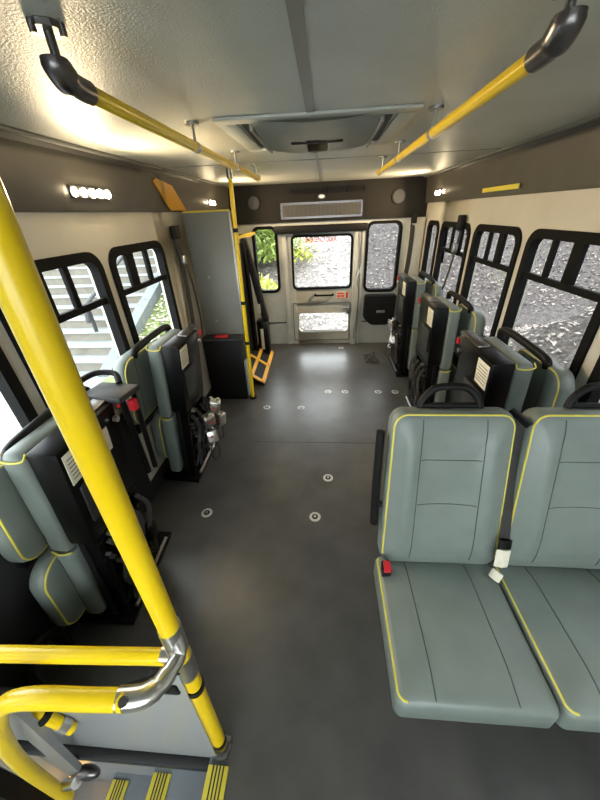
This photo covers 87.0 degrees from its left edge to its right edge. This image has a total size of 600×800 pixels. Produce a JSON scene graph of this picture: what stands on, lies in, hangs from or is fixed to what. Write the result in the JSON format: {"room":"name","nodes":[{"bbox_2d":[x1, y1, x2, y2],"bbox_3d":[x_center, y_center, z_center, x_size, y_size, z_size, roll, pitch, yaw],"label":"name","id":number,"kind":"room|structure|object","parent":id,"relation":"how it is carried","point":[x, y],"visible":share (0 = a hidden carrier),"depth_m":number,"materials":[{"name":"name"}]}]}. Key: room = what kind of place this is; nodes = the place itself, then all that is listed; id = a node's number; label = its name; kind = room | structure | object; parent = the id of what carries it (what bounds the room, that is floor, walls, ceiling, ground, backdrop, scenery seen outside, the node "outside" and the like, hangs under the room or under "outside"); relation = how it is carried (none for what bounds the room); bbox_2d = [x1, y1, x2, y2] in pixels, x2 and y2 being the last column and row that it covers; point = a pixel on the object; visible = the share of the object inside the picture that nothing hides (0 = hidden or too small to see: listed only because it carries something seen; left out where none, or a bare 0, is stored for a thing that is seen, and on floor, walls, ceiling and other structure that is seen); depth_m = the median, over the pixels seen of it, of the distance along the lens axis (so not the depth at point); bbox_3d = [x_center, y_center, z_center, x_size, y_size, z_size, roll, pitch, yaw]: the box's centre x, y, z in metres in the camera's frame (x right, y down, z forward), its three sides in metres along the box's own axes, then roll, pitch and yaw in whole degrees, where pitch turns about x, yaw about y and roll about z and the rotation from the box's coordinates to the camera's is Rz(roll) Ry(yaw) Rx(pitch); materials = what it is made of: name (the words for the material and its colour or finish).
{"room":"vehicle interior","nodes":[
{"label":"vehicle interior","id":0,"kind":"room"},
{"bbox_2d":[0,212,210,781],"bbox_3d":[-1.090,0.119,1.837,0.060,2.600,6.080,0,31,4],"label":"wall","id":1,"kind":"structure","parent":0,"point":[46,234],"depth_m":1.74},
{"bbox_2d":[0,767,54,799],"bbox_3d":[-1.184,0.897,0.657,0.040,2.470,0.424,0,31,4],"label":"door","id":2,"kind":"structure","parent":1,"relation":"in","point":[12,787],"depth_m":1.25,"materials":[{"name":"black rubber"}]},
{"bbox_2d":[0,252,130,407],"bbox_3d":[-1.091,-0.276,1.572,0.049,0.790,0.670,0,31,4],"label":"window","id":3,"kind":"structure","parent":1,"relation":"in","point":[106,299],"depth_m":1.54,"materials":[{"name":"black metal"}]},
{"bbox_2d":[0,413,155,687],"bbox_3d":[-1.075,0.669,1.556,0.013,0.700,1.160,0,31,4],"label":"trim","id":4,"kind":"structure","parent":1,"relation":"attached to","point":[22,618],"depth_m":1.25,"materials":[{"name":"black"}]},
{"bbox_2d":[0,346,168,665],"bbox_3d":[-0.732,0.142,0.887,0.872,0.840,0.764,0,31,4],"label":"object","id":5,"kind":"structure","parent":1,"relation":"in","point":[12,390],"depth_m":0.78,"materials":[{"name":"metal"}]},
{"bbox_2d":[67,185,110,199],"bbox_3d":[-1.036,-1.027,1.570,0.018,0.052,0.300,0,31,4],"label":"light","id":6,"kind":"object","parent":1,"relation":"attached to","point":[76,192],"visible":1,"depth_m":1.55,"materials":[{"name":"white plastic"}]},
{"bbox_2d":[72,772,117,799],"bbox_3d":[-0.973,1.960,1.056,0.300,0.219,0.920,0,31,4],"label":"trim","id":7,"kind":"structure","parent":1,"relation":"attached to","point":[95,789],"depth_m":1.47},
{"bbox_2d":[38,756,154,781],"bbox_3d":[-0.698,1.571,1.357,0.800,0.560,0.030,0,31,4],"label":"trim","id":8,"kind":"structure","parent":1,"relation":"attached to","point":[108,770],"depth_m":1.35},
{"bbox_2d":[17,740,209,771],"bbox_3d":[-0.717,1.324,1.178,0.790,0.040,0.032,0,31,4],"label":"trim","id":9,"kind":"structure","parent":1,"relation":"attached to","point":[86,753],"depth_m":1.16,"materials":[{"name":"black"}]},
{"bbox_2d":[0,131,228,211],"bbox_3d":[-1.071,-0.887,1.237,0.070,0.260,6.080,0,31,4],"label":"overhead side panel","id":10,"kind":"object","parent":1,"relation":"attached to","point":[35,175],"depth_m":1.50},
{"bbox_2d":[0,124,228,187],"bbox_3d":[-1.042,-0.992,1.172,0.033,0.013,6.080,0,31,4],"label":"trim","id":11,"kind":"structure","parent":1,"relation":"attached to","point":[4,128],"depth_m":1.49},
{"bbox_2d":[105,779,128,799],"bbox_3d":[-0.800,1.874,0.992,0.074,0.039,0.880,0,31,4],"label":"step nosing","id":12,"kind":"structure","parent":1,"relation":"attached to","point":[117,790],"depth_m":1.33,"materials":[{"name":"yellow"}]},
{"bbox_2d":[116,767,157,799],"bbox_3d":[-0.712,1.788,0.934,0.240,0.219,0.920,0,31,4],"label":"trim","id":13,"kind":"structure","parent":1,"relation":"attached to","point":[138,786],"depth_m":1.35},
{"bbox_2d":[108,240,181,344],"bbox_3d":[-1.040,-0.656,2.211,0.049,0.790,0.680,0,31,4],"label":"window","id":14,"kind":"structure","parent":1,"relation":"in","point":[127,251],"depth_m":2.02,"materials":[{"name":"black rubber"}]},
{"bbox_2d":[152,178,186,210],"bbox_3d":[-0.971,-1.533,2.372,0.010,0.190,0.500,0,31,4],"label":"marker","id":15,"kind":"object","parent":1,"relation":"attached to","point":[167,192],"visible":1,"depth_m":2.34,"materials":[{"name":"orange plastic"}]},
{"bbox_2d":[151,387,213,494],"bbox_3d":[-0.965,0.163,2.973,0.012,0.120,4.160,0,31,4],"label":"baseboard","id":16,"kind":"structure","parent":1,"relation":"attached to","point":[158,479],"depth_m":2.31,"materials":[{"name":"black"}]},
{"bbox_2d":[169,225,203,337],"bbox_3d":[-0.956,-0.961,2.702,0.060,0.932,0.193,0,31,4],"label":"belt","id":17,"kind":"object","parent":1,"relation":"attached to","point":[174,230],"visible":0.94,"depth_m":2.63,"materials":[{"name":"black woven polyester fabric"}]},
{"bbox_2d":[208,200,214,205],"bbox_3d":[-0.904,-2.022,3.242,0.018,0.052,0.160,0,31,4],"label":"light","id":18,"kind":"object","parent":1,"relation":"attached to","point":[211,202],"visible":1,"depth_m":3.22,"materials":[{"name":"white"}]},
{"bbox_2d":[0,0,599,185],"bbox_3d":[0.087,-1.031,1.088,2.500,0.050,6.130,0,31,4],"label":"ceiling","id":19,"kind":"structure","parent":0,"point":[175,62],"depth_m":0.80,"materials":[{"name":"plastic"}]},
{"bbox_2d":[25,15,260,181],"bbox_3d":[-0.378,-1.133,1.438,0.062,0.094,2.059,0,31,4],"label":"rail","id":20,"kind":"object","parent":19,"relation":"attached to","point":[60,71],"visible":1,"depth_m":0.65,"materials":[{"name":"yellow powder-coated steel"},{"name":"dark cast metal"}]},
{"bbox_2d":[212,103,423,153],"bbox_3d":[0.077,-1.163,1.413,0.740,0.052,0.700,0,31,4],"label":"roof hatch","id":21,"kind":"object","parent":19,"relation":"attached to","point":[267,130],"visible":1,"depth_m":1.22,"materials":[{"name":"plastic"}]},
{"bbox_2d":[163,0,501,181],"bbox_3d":[-0.232,-1.036,1.173,2.306,0.004,5.840,9,32,18],"label":"trim","id":22,"kind":"structure","parent":19,"relation":"attached to","point":[295,11],"depth_m":0.71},
{"bbox_2d":[376,0,588,175],"bbox_3d":[0.504,-1.143,1.387,0.062,0.094,2.099,0,31,4],"label":"rail","id":23,"kind":"object","parent":19,"relation":"attached to","point":[565,26],"visible":1,"depth_m":0.61,"materials":[{"name":"yellow"}]},
{"bbox_2d":[17,342,599,799],"bbox_3d":[0.164,0.732,2.102,2.400,0.060,6.080,0,31,4],"label":"floor","id":24,"kind":"structure","parent":0,"point":[276,607],"depth_m":1.50,"materials":[{"name":"plastic"}]},
{"bbox_2d":[24,625,75,685],"bbox_3d":[-1.044,1.052,1.304,0.069,0.262,0.202,5,31,12],"label":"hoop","id":25,"kind":"object","parent":24,"relation":"on","point":[34,674],"visible":0.67,"depth_m":1.29,"materials":[{"name":"black"}]},
{"bbox_2d":[0,386,170,625],"bbox_3d":[-0.915,0.520,1.421,0.373,1.084,0.600,-1,31,2],"label":"seat","id":26,"kind":"object","parent":24,"relation":"on","point":[46,500],"visible":0.71,"depth_m":1.20,"materials":[{"name":"black"}]},
{"bbox_2d":[29,545,85,625],"bbox_3d":[-1.001,0.736,1.434,0.082,0.410,0.400,3,31,-1],"label":"cushion","id":27,"kind":"object","parent":26,"relation":"on","point":[52,583],"depth_m":1.26,"materials":[{"name":"leather"}]},
{"bbox_2d":[66,456,79,479],"bbox_3d":[-0.768,0.214,1.097,0.002,0.083,0.091,3,31,-1],"label":"print","id":28,"kind":"object","parent":26,"relation":"attached to","point":[71,456],"depth_m":1.07},
{"bbox_2d":[56,544,107,613],"bbox_3d":[-0.948,0.717,1.515,0.086,0.475,0.360,3,31,-1],"label":"seat cushion","id":29,"kind":"object","parent":26,"relation":"on","point":[72,563],"depth_m":1.34,"materials":[{"name":"leather"}]},
{"bbox_2d":[81,370,157,472],"bbox_3d":[-0.808,0.118,1.452,0.256,0.494,0.174,4,31,11],"label":"armrest","id":30,"kind":"object","parent":26,"relation":"attached to","point":[118,392],"visible":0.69,"depth_m":1.36,"materials":[{"name":"black"}]},
{"bbox_2d":[0,668,216,756],"bbox_3d":[-0.698,0.964,0.991,0.848,0.738,0.038,0,31,4],"label":"panel","id":31,"kind":"object","parent":24,"relation":"on","point":[173,724],"visible":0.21,"depth_m":1.02,"materials":[{"name":"grey metal"}]},
{"bbox_2d":[29,711,77,735],"bbox_3d":[-0.774,0.961,0.960,0.121,0.214,0.044,0,31,4],"label":"strut","id":32,"kind":"object","parent":31,"relation":"attached to","point":[60,724],"visible":0.7,"depth_m":0.97,"materials":[{"name":"yellow"}]},
{"bbox_2d":[0,178,231,760],"bbox_3d":[-0.297,0.424,0.653,0.120,1.982,0.066,0,31,4],"label":"pole","id":33,"kind":"object","parent":24,"relation":"on","point":[25,304],"visible":0.86,"depth_m":0.41,"materials":[{"name":"yellow powder-coated steel"},{"name":"brushed steel"}]},
{"bbox_2d":[0,633,186,799],"bbox_3d":[-0.599,1.082,0.944,0.734,1.178,0.133,-4,31,-3],"label":"handrail","id":34,"kind":"object","parent":33,"relation":"attached to","point":[123,699],"visible":0.99,"depth_m":0.64,"materials":[{"name":"yellow powder-coated steel"},{"name":"chrome"}]},
{"bbox_2d":[9,712,100,791],"bbox_3d":[-0.836,1.141,1.025,0.190,0.808,0.066,0,31,4],"label":"strut","id":35,"kind":"object","parent":34,"relation":"attached to","point":[25,724],"depth_m":1.05,"materials":[{"name":"silver metal"}]},
{"bbox_2d":[113,324,217,482],"bbox_3d":[-0.852,0.059,2.189,0.399,1.089,0.672,2,31,8],"label":"seat","id":36,"kind":"object","parent":24,"relation":"on","point":[167,371],"visible":0.88,"depth_m":2.01,"materials":[{"name":"black"}]},
{"bbox_2d":[151,408,167,457],"bbox_3d":[-0.967,0.182,2.354,0.082,0.410,0.400,5,31,1],"label":"cushion","id":37,"kind":"object","parent":36,"relation":"on","point":[156,425],"depth_m":2.16,"materials":[{"name":"leather"}]},
{"bbox_2d":[161,413,183,471],"bbox_3d":[-0.875,0.238,2.316,0.086,0.475,0.350,5,31,1],"label":"seat cushion","id":38,"kind":"object","parent":36,"relation":"on","point":[170,430],"depth_m":2.16,"materials":[{"name":"leather"}]},
{"bbox_2d":[200,411,215,431],"bbox_3d":[-0.650,0.193,2.268,0.090,0.263,0.099,23,39,36],"label":"wheelchair tie-down","id":39,"kind":"object","parent":36,"relation":"attached to","point":[208,418],"visible":0.71,"depth_m":2.20,"materials":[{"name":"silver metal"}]},
{"bbox_2d":[205,426,220,459],"bbox_3d":[-0.645,0.317,2.354,0.086,0.258,0.102,-15,33,-20],"label":"wheelchair tie-down","id":40,"kind":"object","parent":36,"relation":"attached to","point":[212,435],"visible":0.94,"depth_m":2.31,"materials":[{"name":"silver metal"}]},
{"bbox_2d":[207,396,220,414],"bbox_3d":[-0.637,0.088,2.314,0.134,0.260,0.075,-8,31,-9],"label":"wheelchair tie-down","id":41,"kind":"object","parent":36,"relation":"attached to","point":[213,403],"visible":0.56,"depth_m":2.26,"materials":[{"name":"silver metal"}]},
{"bbox_2d":[213,410,225,438],"bbox_3d":[-0.607,0.188,2.413,0.099,0.265,0.074,14,34,25],"label":"wheelchair tie-down","id":42,"kind":"object","parent":36,"relation":"attached to","point":[220,418],"visible":0.76,"depth_m":2.35,"materials":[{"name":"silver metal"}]},
{"bbox_2d":[157,757,212,799],"bbox_3d":[-0.470,1.617,0.812,0.260,0.219,0.920,0,31,4],"label":"trim","id":43,"kind":"structure","parent":24,"relation":"attached to","point":[184,784],"depth_m":1.22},
{"bbox_2d":[145,772,171,799],"bbox_3d":[-0.568,1.702,0.871,0.074,0.039,0.880,0,31,4],"label":"step nosing","id":44,"kind":"structure","parent":43,"relation":"attached to","point":[158,788],"depth_m":1.21,"materials":[{"name":"yellow"}]},
{"bbox_2d":[201,508,212,517],"bbox_3d":[-0.613,0.740,2.079,0.072,0.009,0.072,0,31,4],"label":"anchor","id":45,"kind":"object","parent":24,"relation":"on","point":[207,512],"visible":1,"depth_m":2.07,"materials":[{"name":"silver metal"}]},
{"bbox_2d":[181,209,246,357],"bbox_3d":[-0.754,-0.841,3.076,0.410,1.726,0.060,0,31,4],"label":"wall","id":46,"kind":"structure","parent":24,"relation":"on","point":[209,233],"depth_m":2.86,"materials":[{"name":"silver metal"}]},
{"bbox_2d":[201,764,228,799],"bbox_3d":[-0.317,1.531,0.749,0.074,0.039,0.880,0,31,4],"label":"step nosing","id":47,"kind":"structure","parent":24,"relation":"attached to","point":[216,777],"depth_m":1.08,"materials":[{"name":"yellow"}]},
{"bbox_2d":[201,334,250,398],"bbox_3d":[-0.739,-0.341,3.252,0.398,0.685,0.155,0,31,4],"label":"storage box","id":48,"kind":"object","parent":24,"relation":"on","point":[227,363],"visible":0.94,"depth_m":3.17,"materials":[{"name":"black plastic"}]},
{"bbox_2d":[226,168,256,399],"bbox_3d":[-0.523,-0.876,2.868,0.111,1.982,0.080,0,31,4],"label":"pole","id":49,"kind":"object","parent":24,"relation":"on","point":[229,172],"visible":0.99,"depth_m":2.73,"materials":[{"name":"metal"}]},
{"bbox_2d":[238,232,271,354],"bbox_3d":[-0.572,-1.053,3.606,0.254,1.497,1.059,0,31,4],"label":"lift","id":50,"kind":"object","parent":24,"relation":"on","point":[247,262],"visible":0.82,"depth_m":3.87,"materials":[{"name":"black"}]},
{"bbox_2d":[250,342,273,384],"bbox_3d":[-0.531,-0.508,3.968,0.290,0.224,0.960,-1,31,3],"label":"threshold","id":51,"kind":"object","parent":24,"relation":"on","point":[261,361],"visible":0.46,"depth_m":3.92,"materials":[{"name":"orange"}]},
{"bbox_2d":[309,512,320,521],"bbox_3d":[0.096,0.745,2.018,0.072,0.009,0.072,0,31,4],"label":"anchor","id":52,"kind":"object","parent":24,"relation":"on","point":[314,516],"visible":1,"depth_m":2.01,"materials":[{"name":"silver metal"}]},
{"bbox_2d":[323,474,332,481],"bbox_3d":[0.205,0.567,2.310,0.072,0.009,0.072,0,31,4],"label":"anchor","id":53,"kind":"object","parent":24,"relation":"on","point":[327,477],"visible":1,"depth_m":2.31,"materials":[{"name":"silver metal"}]},
{"bbox_2d":[363,352,378,362],"bbox_3d":[0.925,-0.559,4.133,0.184,0.026,0.336,0,31,4],"label":"strap","id":54,"kind":"object","parent":24,"relation":"on","point":[371,355],"visible":1,"depth_m":4.10,"materials":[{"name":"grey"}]},
{"bbox_2d":[388,271,442,376],"bbox_3d":[1.264,-0.854,3.580,0.400,1.081,0.598,0,31,4],"label":"seat","id":55,"kind":"object","parent":24,"relation":"on","point":[410,288],"visible":0.65,"depth_m":3.38,"materials":[{"name":"black"}]},
{"bbox_2d":[385,333,396,355],"bbox_3d":[1.048,-0.637,3.615,0.109,0.259,0.098,9,33,19],"label":"wheelchair tie-down","id":56,"kind":"object","parent":55,"relation":"attached to","point":[391,340],"visible":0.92,"depth_m":3.57,"materials":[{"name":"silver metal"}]},
{"bbox_2d":[388,317,397,332],"bbox_3d":[1.047,-0.800,3.581,0.119,0.264,0.084,-12,32,-15],"label":"wheelchair tie-down","id":57,"kind":"object","parent":55,"relation":"attached to","point":[392,324],"visible":0.77,"depth_m":3.52,"materials":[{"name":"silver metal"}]},
{"bbox_2d":[406,327,417,369],"bbox_3d":[1.270,-0.642,3.658,0.086,0.475,0.400,-2,31,5],"label":"seat cushion","id":58,"kind":"object","parent":55,"relation":"on","point":[411,347],"depth_m":3.48,"materials":[{"name":"leather"}]},
{"bbox_2d":[404,290,485,406],"bbox_3d":[1.175,-0.335,2.707,0.398,1.083,0.598,0,31,4],"label":"seat","id":59,"kind":"object","parent":24,"relation":"on","point":[440,323],"visible":0.75,"depth_m":2.47,"materials":[{"name":"black"}]},
{"bbox_2d":[432,366,449,401],"bbox_3d":[1.183,-0.123,2.784,0.086,0.475,0.400,-2,30,6],"label":"seat cushion","id":60,"kind":"object","parent":59,"relation":"on","point":[442,375],"depth_m":2.56,"materials":[{"name":"leather"}]},
{"bbox_2d":[445,364,455,401],"bbox_3d":[1.319,-0.152,2.768,0.082,0.410,0.400,-2,30,6],"label":"cushion","id":61,"kind":"object","parent":59,"relation":"on","point":[452,375],"depth_m":2.66,"materials":[{"name":"leather"}]},
{"bbox_2d":[370,383,558,727],"bbox_3d":[0.534,0.593,1.127,0.524,1.142,0.708,0,31,4],"label":"seat","id":62,"kind":"object","parent":24,"relation":"on","point":[455,648],"visible":1,"depth_m":1.11,"materials":[{"name":"leather"}]},
{"bbox_2d":[374,557,558,727],"bbox_3d":[0.522,0.797,1.114,0.456,0.147,0.477,0,31,4],"label":"seat cushion","id":63,"kind":"object","parent":62,"relation":"on","point":[455,648],"depth_m":1.00,"materials":[{"name":"leather"}]},
{"bbox_2d":[451,327,574,420],"bbox_3d":[1.089,0.160,1.874,0.400,1.083,0.609,-1,31,2],"label":"seat","id":64,"kind":"object","parent":24,"relation":"on","point":[505,378],"visible":0.36,"depth_m":1.52,"materials":[{"name":"black"}]},
{"bbox_2d":[476,363,487,385],"bbox_3d":[0.884,-0.127,1.542,0.002,0.083,0.104,-3,30,6],"label":"print","id":65,"kind":"object","parent":64,"relation":"attached to","point":[479,363],"depth_m":1.54},
{"bbox_2d":[490,382,599,732],"bbox_3d":[1.007,0.594,1.090,0.500,1.142,0.708,0,31,4],"label":"seat","id":66,"kind":"object","parent":24,"relation":"on","point":[550,582],"visible":0.86,"depth_m":1.10,"materials":[{"name":"leather"}]},
{"bbox_2d":[490,562,599,732],"bbox_3d":[0.984,0.797,1.078,0.456,0.147,0.477,0,31,4],"label":"seat cushion","id":67,"kind":"object","parent":66,"relation":"on","point":[555,606],"depth_m":1.05,"materials":[{"name":"leather"}]},
{"bbox_2d":[232,217,411,343],"bbox_3d":[0.340,-1.539,4.317,2.400,1.580,0.060,0,31,4],"label":"wall","id":68,"kind":"structure","parent":0,"point":[275,303],"depth_m":4.40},
{"bbox_2d":[247,195,260,210],"bbox_3d":[-0.561,-2.375,3.812,0.170,0.170,0.016,0,31,4],"label":"speaker","id":69,"kind":"object","parent":68,"relation":"attached to","point":[253,202],"visible":1,"depth_m":3.81},
{"bbox_2d":[252,226,280,292],"bbox_3d":[-0.436,-1.845,4.195,0.330,0.810,0.084,0,31,4],"label":"window","id":70,"kind":"structure","parent":68,"relation":"in","point":[255,229],"depth_m":4.14,"materials":[{"name":"black rubber"}]},
{"bbox_2d":[289,188,305,194],"bbox_3d":[-0.026,-2.456,3.723,0.200,0.064,0.014,0,31,4],"label":"air vent","id":71,"kind":"object","parent":68,"relation":"attached to","point":[292,189],"visible":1,"depth_m":3.72,"materials":[{"name":"black"}]},
{"bbox_2d":[309,187,325,193],"bbox_3d":[0.203,-2.456,3.705,0.200,0.064,0.014,0,31,4],"label":"air vent","id":72,"kind":"object","parent":68,"relation":"attached to","point":[312,188],"visible":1,"depth_m":3.70,"materials":[{"name":"black"}]},
{"bbox_2d":[286,231,354,343],"bbox_3d":[0.305,-1.469,4.319,0.910,1.460,0.114,0,31,4],"label":"door","id":73,"kind":"structure","parent":68,"relation":"in","point":[318,299],"depth_m":4.38,"materials":[{"name":"beige metal"}]},
{"bbox_2d":[337,292,347,297],"bbox_3d":[0.581,-1.431,4.322,0.150,0.080,0.002,0,31,4],"label":"print","id":74,"kind":"object","parent":73,"relation":"attached to","point":[339,294],"depth_m":4.32,"materials":[{"name":"red"}]},
{"bbox_2d":[274,223,367,233],"bbox_3d":[0.252,-2.111,3.890,1.150,0.085,0.099,0,31,4],"label":"trim","id":75,"kind":"structure","parent":68,"relation":"attached to","point":[344,227],"depth_m":3.85,"materials":[{"name":"black"}]},
{"bbox_2d":[280,199,362,219],"bbox_3d":[0.255,-2.287,3.798,0.980,0.170,0.020,0,31,4],"label":"air vent","id":76,"kind":"object","parent":68,"relation":"attached to","point":[342,208],"visible":1,"depth_m":3.80,"materials":[{"name":"grey metal"}]},
{"bbox_2d":[283,202,360,216],"bbox_3d":[0.260,-2.287,3.798,0.928,0.120,0.010,0,31,4],"label":"grille","id":77,"kind":"object","parent":76,"relation":"attached to","point":[300,209],"depth_m":3.80,"materials":[{"name":"grey"}]},
{"bbox_2d":[282,231,364,343],"bbox_3d":[0.310,-1.459,4.291,1.035,1.470,0.069,0,31,4],"label":"trim","id":78,"kind":"structure","parent":68,"relation":"attached to","point":[357,234],"depth_m":4.23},
{"bbox_2d":[228,176,427,224],"bbox_3d":[0.301,-2.383,3.801,2.400,0.400,0.090,0,31,4],"label":"rear overhead panel","id":79,"kind":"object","parent":68,"relation":"attached to","point":[378,203],"depth_m":3.74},
{"bbox_2d":[328,186,345,192],"bbox_3d":[0.432,-2.455,3.687,0.200,0.064,0.014,0,31,4],"label":"air vent","id":80,"kind":"object","parent":68,"relation":"attached to","point":[331,187],"visible":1,"depth_m":3.69,"materials":[{"name":"black"}]},
{"bbox_2d":[348,185,365,191],"bbox_3d":[0.662,-2.455,3.669,0.200,0.064,0.014,0,31,4],"label":"air vent","id":81,"kind":"object","parent":68,"relation":"attached to","point":[351,186],"visible":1,"depth_m":3.67,"materials":[{"name":"black"}]},
{"bbox_2d":[352,232,362,337],"bbox_3d":[0.761,-1.462,4.184,0.077,1.351,0.026,0,31,4],"label":"cable","id":82,"kind":"object","parent":68,"relation":"attached to","point":[361,232],"visible":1,"depth_m":4.11,"materials":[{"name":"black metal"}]},
{"bbox_2d":[363,293,396,324],"bbox_3d":[1.080,-1.238,4.322,0.414,0.400,0.135,0,31,4],"label":"wall box","id":83,"kind":"object","parent":68,"relation":"attached to","point":[377,308],"visible":0.95,"depth_m":4.26,"materials":[{"name":"black"}]},
{"bbox_2d":[363,220,402,291],"bbox_3d":[1.054,-1.838,4.080,0.440,0.840,0.084,0,31,4],"label":"window","id":84,"kind":"structure","parent":68,"relation":"in","point":[398,222],"depth_m":4.04,"materials":[{"name":"black rubber"}]},
{"bbox_2d":[392,187,406,204],"bbox_3d":[1.154,-2.372,3.678,0.170,0.170,0.016,0,31,4],"label":"speaker","id":85,"kind":"object","parent":68,"relation":"attached to","point":[399,195],"visible":1,"depth_m":3.67},
{"bbox_2d":[404,213,417,274],"bbox_3d":[1.332,-1.764,3.933,0.113,0.960,0.085,0,31,4],"label":"belt","id":86,"kind":"object","parent":68,"relation":"attached to","point":[414,215],"visible":0.63,"depth_m":3.83,"materials":[{"name":"grey"}]},
{"bbox_2d":[404,217,425,275],"bbox_3d":[1.436,-1.497,4.162,0.170,1.580,0.098,0,31,4],"label":"trim","id":87,"kind":"structure","parent":68,"relation":"attached to","point":[420,225],"depth_m":3.87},
{"bbox_2d":[418,188,599,402],"bbox_3d":[1.350,-0.144,1.487,0.060,1.980,6.080,0,31,4],"label":"wall","id":88,"kind":"structure","parent":0,"point":[571,210],"depth_m":1.91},
{"bbox_2d":[421,220,439,280],"bbox_3d":[1.503,-1.627,3.660,0.049,0.790,0.420,0,31,4],"label":"window","id":89,"kind":"structure","parent":88,"relation":"in","point":[431,223],"depth_m":3.67,"materials":[{"name":"black metal"}]},
{"bbox_2d":[435,189,441,195],"bbox_3d":[1.417,-2.121,3.233,0.018,0.052,0.160,0,31,4],"label":"light","id":90,"kind":"object","parent":88,"relation":"attached to","point":[438,192],"visible":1,"depth_m":3.22,"materials":[{"name":"white plastic"}]},
{"bbox_2d":[433,221,470,304],"bbox_3d":[1.458,-1.291,3.094,0.049,0.790,0.760,0,31,4],"label":"window","id":91,"kind":"structure","parent":88,"relation":"in","point":[446,224],"depth_m":2.99,"materials":[{"name":"black metal"}]},
{"bbox_2d":[442,215,466,289],"bbox_3d":[1.401,-1.301,2.939,0.050,0.729,0.238,0,31,4],"label":"belt","id":92,"kind":"object","parent":88,"relation":"attached to","point":[461,221],"visible":0.88,"depth_m":2.78,"materials":[{"name":"grey"}]},
{"bbox_2d":[458,224,521,337],"bbox_3d":[1.403,-0.875,2.395,0.049,0.790,0.710,0,31,4],"label":"window","id":93,"kind":"structure","parent":88,"relation":"in","point":[504,231],"depth_m":2.22,"materials":[{"name":"black metal"}]},
{"bbox_2d":[482,183,519,192],"bbox_3d":[1.324,-1.407,2.102,0.008,0.026,0.500,0,31,4],"label":"sticker","id":94,"kind":"object","parent":88,"relation":"attached to","point":[511,186],"visible":1,"depth_m":2.06,"materials":[{"name":"yellow"}]},
{"bbox_2d":[424,113,599,177],"bbox_3d":[1.214,-0.989,0.995,0.033,0.013,6.080,0,31,4],"label":"trim","id":95,"kind":"structure","parent":88,"relation":"attached to","point":[597,116],"depth_m":1.72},
{"bbox_2d":[426,119,599,202],"bbox_3d":[1.252,-0.883,1.055,0.070,0.260,6.080,0,31,4],"label":"overhead side panel","id":96,"kind":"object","parent":88,"relation":"attached to","point":[569,159],"depth_m":1.77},
{"bbox_2d":[498,229,599,379],"bbox_3d":[1.349,-0.472,1.718,0.049,0.790,0.730,0,31,4],"label":"window","id":97,"kind":"structure","parent":88,"relation":"in","point":[581,240],"depth_m":1.59,"materials":[{"name":"black metal"}]},
{"bbox_2d":[577,355,599,402],"bbox_3d":[1.295,-0.066,1.036,0.049,0.790,0.700,0,31,4],"label":"window","id":98,"kind":"structure","parent":88,"relation":"in","point":[592,396],"depth_m":1.41,"materials":[{"name":"black metal"}]},
{"label":"outside","id":99,"kind":"structure","parent":0,"visible":0},
{"bbox_2d":[509,310,593,368],"bbox_3d":[15.632,-3.555,-4.751,28.100,14.991,13.600,0,31,4],"label":"bank","id":100,"kind":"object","parent":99,"point":[563,342],"visible":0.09,"depth_m":5.02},
{"bbox_2d":[388,227,599,362],"bbox_3d":[5.821,-1.633,3.813,7.094,3.708,15.071,0,31,4],"label":"fallen leaves","id":101,"kind":"object","parent":100,"relation":"on","point":[575,323],"visible":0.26,"depth_m":7.66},
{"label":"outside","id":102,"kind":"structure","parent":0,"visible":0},
{"bbox_2d":[0,371,106,448],"bbox_3d":[-19.106,3.907,0.104,41.900,0.100,17.600,0,31,4],"label":"pavement","id":103,"kind":"structure","parent":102,"point":[9,426],"depth_m":5.00,"materials":[{"name":"concrete"}]},
{"bbox_2d":[42,249,162,376],"bbox_3d":[-16.540,-4.918,10.623,26.250,4.380,10.390,0,31,4],"label":"stairs","id":104,"kind":"structure","parent":103,"relation":"on","point":[90,350],"depth_m":7.53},
{"bbox_2d":[84,255,122,331],"bbox_3d":[-4.453,-3.569,8.406,0.090,2.701,4.734,0,31,4],"label":"stair handrail","id":105,"kind":"object","parent":104,"relation":"on","point":[89,318],"visible":0.26,"depth_m":6.91,"materials":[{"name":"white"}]},
{"bbox_2d":[102,232,262,382],"bbox_3d":[-2.386,-3.602,8.542,2.300,2.880,8.000,0,31,4],"label":"grass bank","id":106,"kind":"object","parent":103,"relation":"on","point":[156,321],"visible":0.04,"depth_m":7.47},
{"bbox_2d":[110,292,169,376],"bbox_3d":[-2.789,-1.609,7.020,1.728,0.995,3.168,0,31,4],"label":"fallen leaves","id":107,"kind":"object","parent":106,"relation":"on","point":[162,292],"visible":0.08,"depth_m":7.43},
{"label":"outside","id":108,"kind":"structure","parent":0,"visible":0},
{"bbox_2d":[258,223,599,336],"bbox_3d":[14.601,-15.065,16.473,33.500,13.280,34.400,0,31,4],"label":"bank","id":109,"kind":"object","parent":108,"point":[545,314],"visible":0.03,"depth_m":8.80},
{"bbox_2d":[255,229,305,262],"bbox_3d":[-1.622,-4.993,9.042,3.623,2.273,3.643,-19,34,-25],"label":"shrub","id":110,"kind":"object","parent":109,"relation":"on","point":[267,233],"visible":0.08,"depth_m":8.47,"materials":[{"name":"green plant"}]},
{"bbox_2d":[259,272,301,320],"bbox_3d":[-1.182,-2.155,7.327,2.530,1.614,2.488,0,31,4],"label":"shrub","id":111,"kind":"object","parent":109,"relation":"on","point":[267,281],"visible":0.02,"depth_m":7.13,"materials":[{"name":"yellow plant"}]},
{"bbox_2d":[262,229,317,263],"bbox_3d":[-0.384,-4.612,9.301,1.860,1.280,1.838,0,31,4],"label":"shrub","id":112,"kind":"object","parent":109,"relation":"on","point":[306,254],"visible":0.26,"depth_m":9.13,"materials":[{"name":"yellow plant"}]},
{"bbox_2d":[259,223,549,332],"bbox_3d":[1.903,-4.582,9.490,6.789,3.290,8.876,0,31,4],"label":"fallen leaves","id":113,"kind":"object","parent":109,"relation":"on","point":[392,223],"visible":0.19,"depth_m":8.88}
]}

